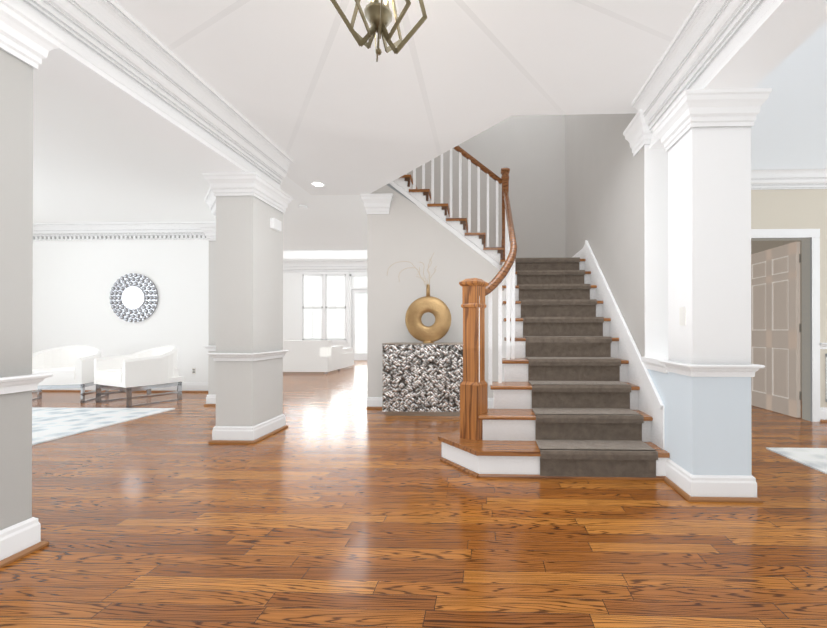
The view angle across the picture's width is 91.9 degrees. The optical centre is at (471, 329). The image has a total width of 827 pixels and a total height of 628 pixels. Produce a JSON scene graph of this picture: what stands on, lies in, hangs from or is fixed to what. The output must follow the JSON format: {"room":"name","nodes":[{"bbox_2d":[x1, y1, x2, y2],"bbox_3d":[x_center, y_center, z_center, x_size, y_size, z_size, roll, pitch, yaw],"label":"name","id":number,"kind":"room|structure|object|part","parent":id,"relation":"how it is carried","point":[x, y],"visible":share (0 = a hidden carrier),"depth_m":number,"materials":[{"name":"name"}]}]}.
{"room":"entrance hall","nodes":[
{"label":"entrance hall","id":0,"kind":"room"},
{"bbox_2d":[32,221,215,391],"bbox_3d":[-5.640,-0.371,6.730,4.620,2.850,0.250,0,0,2],"label":"wall","id":1,"kind":"structure","parent":0,"point":[79,269],"depth_m":6.59,"materials":[{"name":"white paint"}]},
{"bbox_2d":[109,273,158,321],"bbox_3d":[-5.730,-0.541,6.712,0.835,0.832,0.050,0,0,2],"label":"round mirror","id":2,"kind":"object","parent":1,"relation":"attached to","point":[133,297],"visible":1,"depth_m":6.70,"materials":[{"name":"silver metal"}]},
{"bbox_2d":[283,260,366,347],"bbox_3d":[-4.849,-0.727,13.934,7.720,3.600,0.320,0,0,2],"label":"wall","id":3,"kind":"structure","parent":0,"point":[292,269],"depth_m":14.00,"materials":[{"name":"white paint"}]},
{"bbox_2d":[300,272,348,341],"bbox_3d":[-5.184,-0.787,13.940,1.700,2.470,0.090,0,0,2],"label":"living room window","id":4,"kind":"structure","parent":3,"relation":"in","point":[324,305],"depth_m":13.95,"materials":[{"name":"white"}]},
{"bbox_2d":[349,274,366,359],"bbox_3d":[-3.720,-0.442,13.895,1.130,3.030,0.080,0,0,2],"label":"door","id":5,"kind":"structure","parent":3,"relation":"in","point":[358,318],"depth_m":13.90,"materials":[{"name":"white wood"}]},
{"bbox_2d":[0,360,826,627],"bbox_3d":[-0.467,1.083,6.119,17.400,0.060,16.000,0,0,2],"label":"floor","id":6,"kind":"structure","parent":0,"point":[335,503],"depth_m":2.01,"materials":[{"name":"brown wood"}]},
{"bbox_2d":[0,0,64,567],"bbox_3d":[-2.273,-0.199,1.610,0.500,2.480,0.710,0,0,2],"label":"pillar","id":7,"kind":"structure","parent":6,"relation":"on","point":[28,42],"depth_m":1.82,"materials":[{"name":"paint"}]},
{"bbox_2d":[32,345,108,402],"bbox_3d":[-6.125,0.646,5.924,0.860,0.812,0.810,0,0,-18],"label":"lounge chair","id":8,"kind":"object","parent":6,"relation":"on","point":[71,366],"visible":0.65,"depth_m":5.90,"materials":[{"name":"white fabric"}]},
{"bbox_2d":[32,407,174,444],"bbox_3d":[-5.659,1.040,3.741,3.380,0.012,3.100,0,0,2],"label":"rug","id":9,"kind":"object","parent":6,"relation":"on","point":[50,423],"visible":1,"depth_m":4.62,"materials":[{"name":"white fabric"}]},
{"bbox_2d":[94,345,183,407],"bbox_3d":[-4.870,0.646,5.862,0.860,0.812,0.810,0,0,26],"label":"lounge chair","id":10,"kind":"object","parent":6,"relation":"on","point":[148,370],"visible":1,"depth_m":5.67,"materials":[{"name":"white fabric"}]},
{"bbox_2d":[200,226,215,405],"bbox_3d":[-3.484,-0.189,5.672,0.490,2.480,0.490,0,0,2],"label":"column","id":11,"kind":"structure","parent":6,"relation":"on","point":[210,235],"depth_m":5.50,"materials":[{"name":"paint"}]},
{"bbox_2d":[202,172,292,443],"bbox_3d":[-2.195,-0.193,3.953,0.500,2.480,0.700,0,0,2],"label":"column","id":12,"kind":"structure","parent":6,"relation":"on","point":[248,355],"depth_m":3.68,"materials":[{"name":"paint"}]},
{"bbox_2d":[270,218,280,230],"bbox_3d":[-1.997,-1.073,4.044,0.040,0.100,0.140,0,0,2],"label":"wall speaker","id":13,"kind":"object","parent":12,"relation":"attached to","point":[275,224],"visible":1,"depth_m":4.00},
{"bbox_2d":[283,340,353,373],"bbox_3d":[-4.565,0.664,10.459,2.320,0.800,1.900,0,0,2],"label":"sofa","id":14,"kind":"object","parent":6,"relation":"on","point":[325,356],"visible":0.67,"depth_m":9.50,"materials":[{"name":"white fabric"}]},
{"bbox_2d":[382,342,462,415],"bbox_3d":[-0.559,0.609,4.998,1.038,0.882,0.448,0,0,2],"label":"console table","id":15,"kind":"object","parent":6,"relation":"on","point":[421,379],"visible":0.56,"depth_m":4.78,"materials":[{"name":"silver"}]},
{"bbox_2d":[387,253,450,342],"bbox_3d":[-0.665,-0.403,4.999,0.826,1.141,0.150,0,0,2],"label":"vase","id":16,"kind":"object","parent":15,"relation":"on","point":[418,329],"visible":1,"depth_m":4.95,"materials":[{"name":"gold metal"}]},
{"bbox_2d":[387,146,669,480],"bbox_3d":[0.058,-1.128,4.530,2.733,4.352,3.542,0,0,2],"label":"staircase","id":17,"kind":"structure","parent":6,"relation":"on","point":[576,395],"depth_m":3.28,"materials":[{"name":"brown wood"}]},
{"bbox_3d":[-0.431,-1.781,4.269,1.773,3.047,2.138,0,0,2],"label":"handrail","id":18,"kind":"part","parent":17,"relation":"part of","materials":[{"name":"brown wood"}]},
{"bbox_2d":[653,88,771,502],"bbox_3d":[1.544,-0.197,2.593,0.505,2.480,0.470,0,0,2],"label":"column","id":19,"kind":"structure","parent":6,"relation":"on","point":[704,135],"depth_m":2.43,"materials":[{"name":"white wood"}]},
{"bbox_2d":[679,307,685,325],"bbox_3d":[1.362,-0.087,2.551,0.006,0.120,0.075,0,0,2],"label":"switch plate","id":20,"kind":"object","parent":19,"relation":"attached to","point":[682,316],"visible":1,"depth_m":2.55,"materials":[{"name":"white plastic"}]},
{"bbox_2d":[766,447,826,473],"bbox_3d":[3.917,1.036,1.950,2.760,0.012,2.960,0,0,2],"label":"rug","id":21,"kind":"object","parent":6,"relation":"on","point":[815,458],"visible":1,"depth_m":3.25,"materials":[{"name":"white fabric"}]},
{"bbox_2d":[33,0,826,259],"bbox_3d":[-0.469,-2.172,6.077,17.000,0.750,15.500,0,0,2],"label":"ceiling","id":22,"kind":"structure","parent":0,"point":[313,90],"depth_m":3.05,"materials":[{"name":"white paint"}]},
{"bbox_2d":[9,0,293,187],"bbox_3d":[-2.281,-1.625,1.383,0.590,0.370,6.000,0,0,2],"label":"beam","id":23,"kind":"structure","parent":22,"relation":"attached to","point":[114,57],"depth_m":2.55,"materials":[{"name":"white paint"}]},
{"bbox_2d":[204,188,215,218],"bbox_3d":[-2.858,-1.615,4.920,0.580,0.370,1.962,0,0,-40],"label":"diagonal beam","id":24,"kind":"structure","parent":22,"relation":"attached to","point":[210,199],"depth_m":5.30,"materials":[{"name":"white paint"}]},
{"bbox_2d":[299,205,307,209],"bbox_3d":[-2.441,-1.781,5.752,0.130,0.035,0.130,0,0,2],"label":"smoke detector","id":25,"kind":"object","parent":22,"relation":"attached to","point":[303,207],"visible":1,"depth_m":5.71,"materials":[{"name":"white plastic"}]},
{"bbox_2d":[311,181,324,186],"bbox_3d":[-1.889,-1.794,4.873,0.170,0.014,0.170,0,0,2],"label":"recessed light","id":26,"kind":"object","parent":22,"relation":"in","point":[317,183],"visible":1,"depth_m":4.86,"materials":[{"name":"white"}]},
{"bbox_2d":[330,0,426,61],"bbox_3d":[-0.404,-1.502,1.721,0.405,0.613,0.405,0,0,2],"label":"pendant chandelier","id":27,"kind":"object","parent":22,"relation":"hanging from","point":[378,15],"visible":1,"depth_m":1.70,"materials":[{"name":"gold metal"}]},
{"bbox_2d":[632,0,826,148],"bbox_3d":[1.505,-1.625,1.437,0.575,0.370,6.360,0,0,2],"label":"beam","id":28,"kind":"structure","parent":22,"relation":"attached to","point":[729,44],"depth_m":2.18,"materials":[{"name":"white paint"}]},
{"bbox_2d":[360,185,499,408],"bbox_3d":[-0.528,-0.564,5.427,1.875,3.230,0.445,0,0,2],"label":"wall","id":29,"kind":"structure","parent":0,"point":[400,227],"depth_m":5.28,"materials":[{"name":"grey paint"}]},
{"bbox_2d":[407,115,565,257],"bbox_3d":[0.216,-1.747,6.363,2.910,5.600,0.120,0,0,2],"label":"wall","id":30,"kind":"structure","parent":0,"point":[528,151],"depth_m":6.29,"materials":[{"name":"grey paint"}]},
{"bbox_2d":[565,109,667,356],"bbox_3d":[1.526,-1.751,4.666,0.330,5.600,3.185,0,0,2],"label":"wall","id":31,"kind":"structure","parent":0,"point":[616,188],"depth_m":3.60,"materials":[{"name":"grey paint"}]},
{"bbox_2d":[641,357,668,451],"bbox_3d":[1.468,0.629,2.949,0.240,0.830,0.410,0,0,2],"label":"wall","id":32,"kind":"structure","parent":0,"point":[657,371],"depth_m":2.86,"materials":[{"name":"white paint"}]},
{"bbox_2d":[751,240,801,391],"bbox_3d":[3.592,-0.398,5.877,3.870,2.900,2.420,0,0,2],"label":"wall","id":33,"kind":"structure","parent":0,"point":[758,246],"depth_m":6.77,"materials":[{"name":"beige paint"}]},
{"bbox_2d":[751,168,826,421],"bbox_3d":[4.797,-0.392,4.501,6.370,2.880,0.250,0,0,2],"label":"wall","id":34,"kind":"structure","parent":0,"point":[788,204],"depth_m":4.53,"materials":[{"name":"beige paint"}]},
{"bbox_2d":[751,242,801,417],"bbox_3d":[3.833,-0.001,5.112,0.133,2.078,0.902,0,0,2],"label":"door leaf","id":35,"kind":"structure","parent":34,"relation":"in","point":[775,318],"depth_m":4.98,"materials":[{"name":"grey wood"}]}
]}

